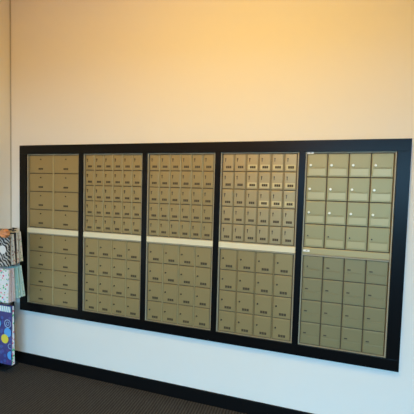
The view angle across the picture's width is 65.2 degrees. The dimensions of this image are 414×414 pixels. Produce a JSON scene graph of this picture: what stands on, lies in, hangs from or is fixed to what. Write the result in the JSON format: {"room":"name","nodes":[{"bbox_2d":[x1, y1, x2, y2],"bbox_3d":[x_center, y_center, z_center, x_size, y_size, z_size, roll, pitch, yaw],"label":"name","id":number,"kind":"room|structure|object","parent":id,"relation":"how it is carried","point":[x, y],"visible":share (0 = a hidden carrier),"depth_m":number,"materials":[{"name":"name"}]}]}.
{"room":"mail room","nodes":[
{"label":"mail room","id":0,"kind":"room"},
{"bbox_2d":[0,0,10,304],"bbox_3d":[-2.611,-0.309,0.517,0.100,3.750,5.200,2,3,17],"label":"wall","id":1,"kind":"structure","parent":0,"point":[4,4],"depth_m":2.91,"materials":[{"name":"white paint"}]},
{"bbox_2d":[0,363,244,413],"bbox_3d":[0.370,1.721,-0.113,6.332,0.080,5.750,2,3,17],"label":"floor","id":2,"kind":"structure","parent":0,"point":[24,388],"depth_m":2.55,"materials":[{"name":"grey carpet"}]},
{"bbox_2d":[0,227,18,370],"bbox_3d":[-1.783,0.824,2.873,0.192,1.294,0.310,0,3,-24],"label":"display rack","id":3,"kind":"object","parent":2,"relation":"on","point":[4,367],"visible":0.38,"depth_m":2.96,"materials":[{"name":"black metal"}]},
{"bbox_2d":[0,229,10,266],"bbox_3d":[-1.758,0.340,2.739,0.236,0.328,0.074,2,3,17],"label":"gift bag","id":4,"kind":"object","parent":3,"relation":"hanging from","point":[5,260],"visible":1,"depth_m":2.74,"materials":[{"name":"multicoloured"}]},
{"bbox_2d":[0,267,10,302],"bbox_3d":[-1.777,0.657,2.782,0.205,0.314,0.028,2,3,17],"label":"gift bag","id":5,"kind":"object","parent":3,"relation":"hanging from","point":[5,281],"visible":1,"depth_m":2.76,"materials":[{"name":"white paper"}]},
{"bbox_2d":[0,302,14,365],"bbox_3d":[-1.774,1.092,2.814,0.215,0.540,0.038,2,3,17],"label":"gift bag","id":6,"kind":"object","parent":3,"relation":"hanging from","point":[7,350],"visible":0.94,"depth_m":2.79,"materials":[{"name":"blue paper"}]},
{"bbox_2d":[0,267,14,301],"bbox_3d":[-1.763,0.655,2.815,0.205,0.315,0.028,1,3,17],"label":"gift bag","id":7,"kind":"object","parent":3,"relation":"hanging from","point":[11,269],"visible":0.39,"depth_m":2.78,"materials":[{"name":"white paper"}]},
{"bbox_2d":[5,266,20,297],"bbox_3d":[-1.741,0.651,2.846,0.229,0.310,0.028,2,3,17],"label":"gift bag","id":8,"kind":"object","parent":3,"relation":"hanging from","point":[16,275],"visible":0.23,"depth_m":2.81,"materials":[{"name":"green paper"}]},
{"bbox_2d":[10,234,15,264],"bbox_3d":[-1.752,0.345,2.799,0.217,0.309,0.028,2,3,17],"label":"gift bag","id":9,"kind":"object","parent":3,"relation":"hanging from","point":[12,247],"visible":0.25,"depth_m":2.77,"materials":[{"name":"grey paper"}]},
{"bbox_2d":[2,264,24,296],"bbox_3d":[-1.724,0.650,2.878,0.238,0.313,0.028,2,3,17],"label":"gift bag","id":10,"kind":"object","parent":3,"relation":"hanging from","point":[21,283],"visible":0.24,"depth_m":2.85,"materials":[{"name":"green paper"}]},
{"bbox_2d":[9,230,18,262],"bbox_3d":[-1.741,0.341,2.833,0.219,0.305,0.028,2,3,17],"label":"gift bag","id":11,"kind":"object","parent":3,"relation":"hanging from","point":[15,234],"visible":0.36,"depth_m":2.80,"materials":[{"name":"grey paper"}]},
{"bbox_2d":[10,228,22,261],"bbox_3d":[-1.729,0.337,2.867,0.222,0.300,0.028,2,3,17],"label":"gift bag","id":12,"kind":"object","parent":3,"relation":"hanging from","point":[17,232],"visible":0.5,"depth_m":2.83,"materials":[{"name":"beige paper"}]},
{"bbox_2d":[11,0,413,413],"bbox_3d":[1.138,-0.300,2.339,6.232,3.750,0.450,2,3,17],"label":"wall","id":13,"kind":"structure","parent":0,"point":[83,71],"depth_m":2.42,"materials":[{"name":"white paint"}]},
{"bbox_2d":[10,0,11,305],"bbox_3d":[-1.809,-0.465,2.982,0.009,3.645,0.009,2,3,17],"label":"trim","id":14,"kind":"structure","parent":13,"relation":"attached to","point":[10,0],"depth_m":2.97,"materials":[{"name":"beige paint"}]},
{"bbox_2d":[27,232,77,309],"bbox_3d":[-1.326,0.556,3.051,0.557,0.644,0.360,2,3,17],"label":"bank","id":15,"kind":"object","parent":13,"relation":"attached to","point":[52,259],"visible":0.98,"depth_m":2.89,"materials":[{"name":"brown metal"}]},
{"bbox_2d":[27,154,78,230],"bbox_3d":[-1.308,-0.141,3.016,0.557,0.661,0.360,2,3,17],"label":"bank","id":16,"kind":"object","parent":13,"relation":"attached to","point":[52,179],"visible":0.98,"depth_m":2.85,"materials":[{"name":"brown metal"}]},
{"bbox_2d":[83,237,140,318],"bbox_3d":[-0.752,0.581,2.879,0.557,0.644,0.360,2,3,17],"label":"bank","id":17,"kind":"object","parent":13,"relation":"attached to","point":[111,267],"visible":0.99,"depth_m":2.71,"materials":[{"name":"brown metal"}]},
{"bbox_2d":[15,350,312,413],"bbox_3d":[1.070,1.531,2.195,6.132,0.105,0.014,2,3,17],"label":"baseboard","id":18,"kind":"structure","parent":13,"relation":"attached to","point":[218,400],"depth_m":2.63,"materials":[{"name":"black"}]},
{"bbox_2d":[145,242,212,329],"bbox_3d":[-0.178,0.605,2.707,0.557,0.644,0.360,2,3,17],"label":"bank","id":19,"kind":"object","parent":13,"relation":"attached to","point":[178,276],"visible":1,"depth_m":2.54,"materials":[{"name":"brown metal"}]},
{"bbox_2d":[19,138,411,371],"bbox_3d":[-0.219,0.259,2.524,3.109,1.506,0.034,2,3,17],"label":"surround","id":20,"kind":"object","parent":13,"relation":"attached to","point":[403,147],"visible":1,"depth_m":2.39,"materials":[{"name":"black paint"}]},
{"bbox_2d":[83,153,141,235],"bbox_3d":[-0.734,-0.117,2.844,0.557,0.661,0.360,2,3,17],"label":"bank","id":21,"kind":"object","parent":20,"relation":"on","point":[112,187],"visible":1,"depth_m":2.68,"materials":[{"name":"brown metal"}]},
{"bbox_2d":[146,153,214,240],"bbox_3d":[-0.160,-0.093,2.672,0.557,0.661,0.360,2,3,17],"label":"bank","id":22,"kind":"object","parent":20,"relation":"on","point":[180,186],"visible":1,"depth_m":2.50,"materials":[{"name":"brown metal"}]},
{"bbox_2d":[219,152,298,246],"bbox_3d":[0.414,-0.069,2.500,0.557,0.661,0.360,2,3,17],"label":"bank","id":23,"kind":"object","parent":20,"relation":"on","point":[259,190],"visible":1,"depth_m":2.33,"materials":[{"name":"brown metal"}]},
{"bbox_2d":[216,247,294,342],"bbox_3d":[0.395,0.629,2.535,0.557,0.644,0.360,2,3,17],"label":"bank","id":24,"kind":"object","parent":13,"relation":"attached to","point":[255,288],"visible":1,"depth_m":2.37,"materials":[{"name":"brown metal"}]},
{"bbox_2d":[298,254,390,357],"bbox_3d":[0.969,0.653,2.363,0.557,0.644,0.360,2,3,17],"label":"bank","id":25,"kind":"object","parent":13,"relation":"attached to","point":[344,301],"visible":1,"depth_m":2.19,"materials":[{"name":"brown metal"}]},
{"bbox_2d":[302,151,396,260],"bbox_3d":[0.987,-0.022,2.328,0.557,0.705,0.361,2,3,17],"label":"bank","id":26,"kind":"object","parent":25,"relation":"on","point":[348,211],"visible":1,"depth_m":2.16,"materials":[{"name":"brown metal"}]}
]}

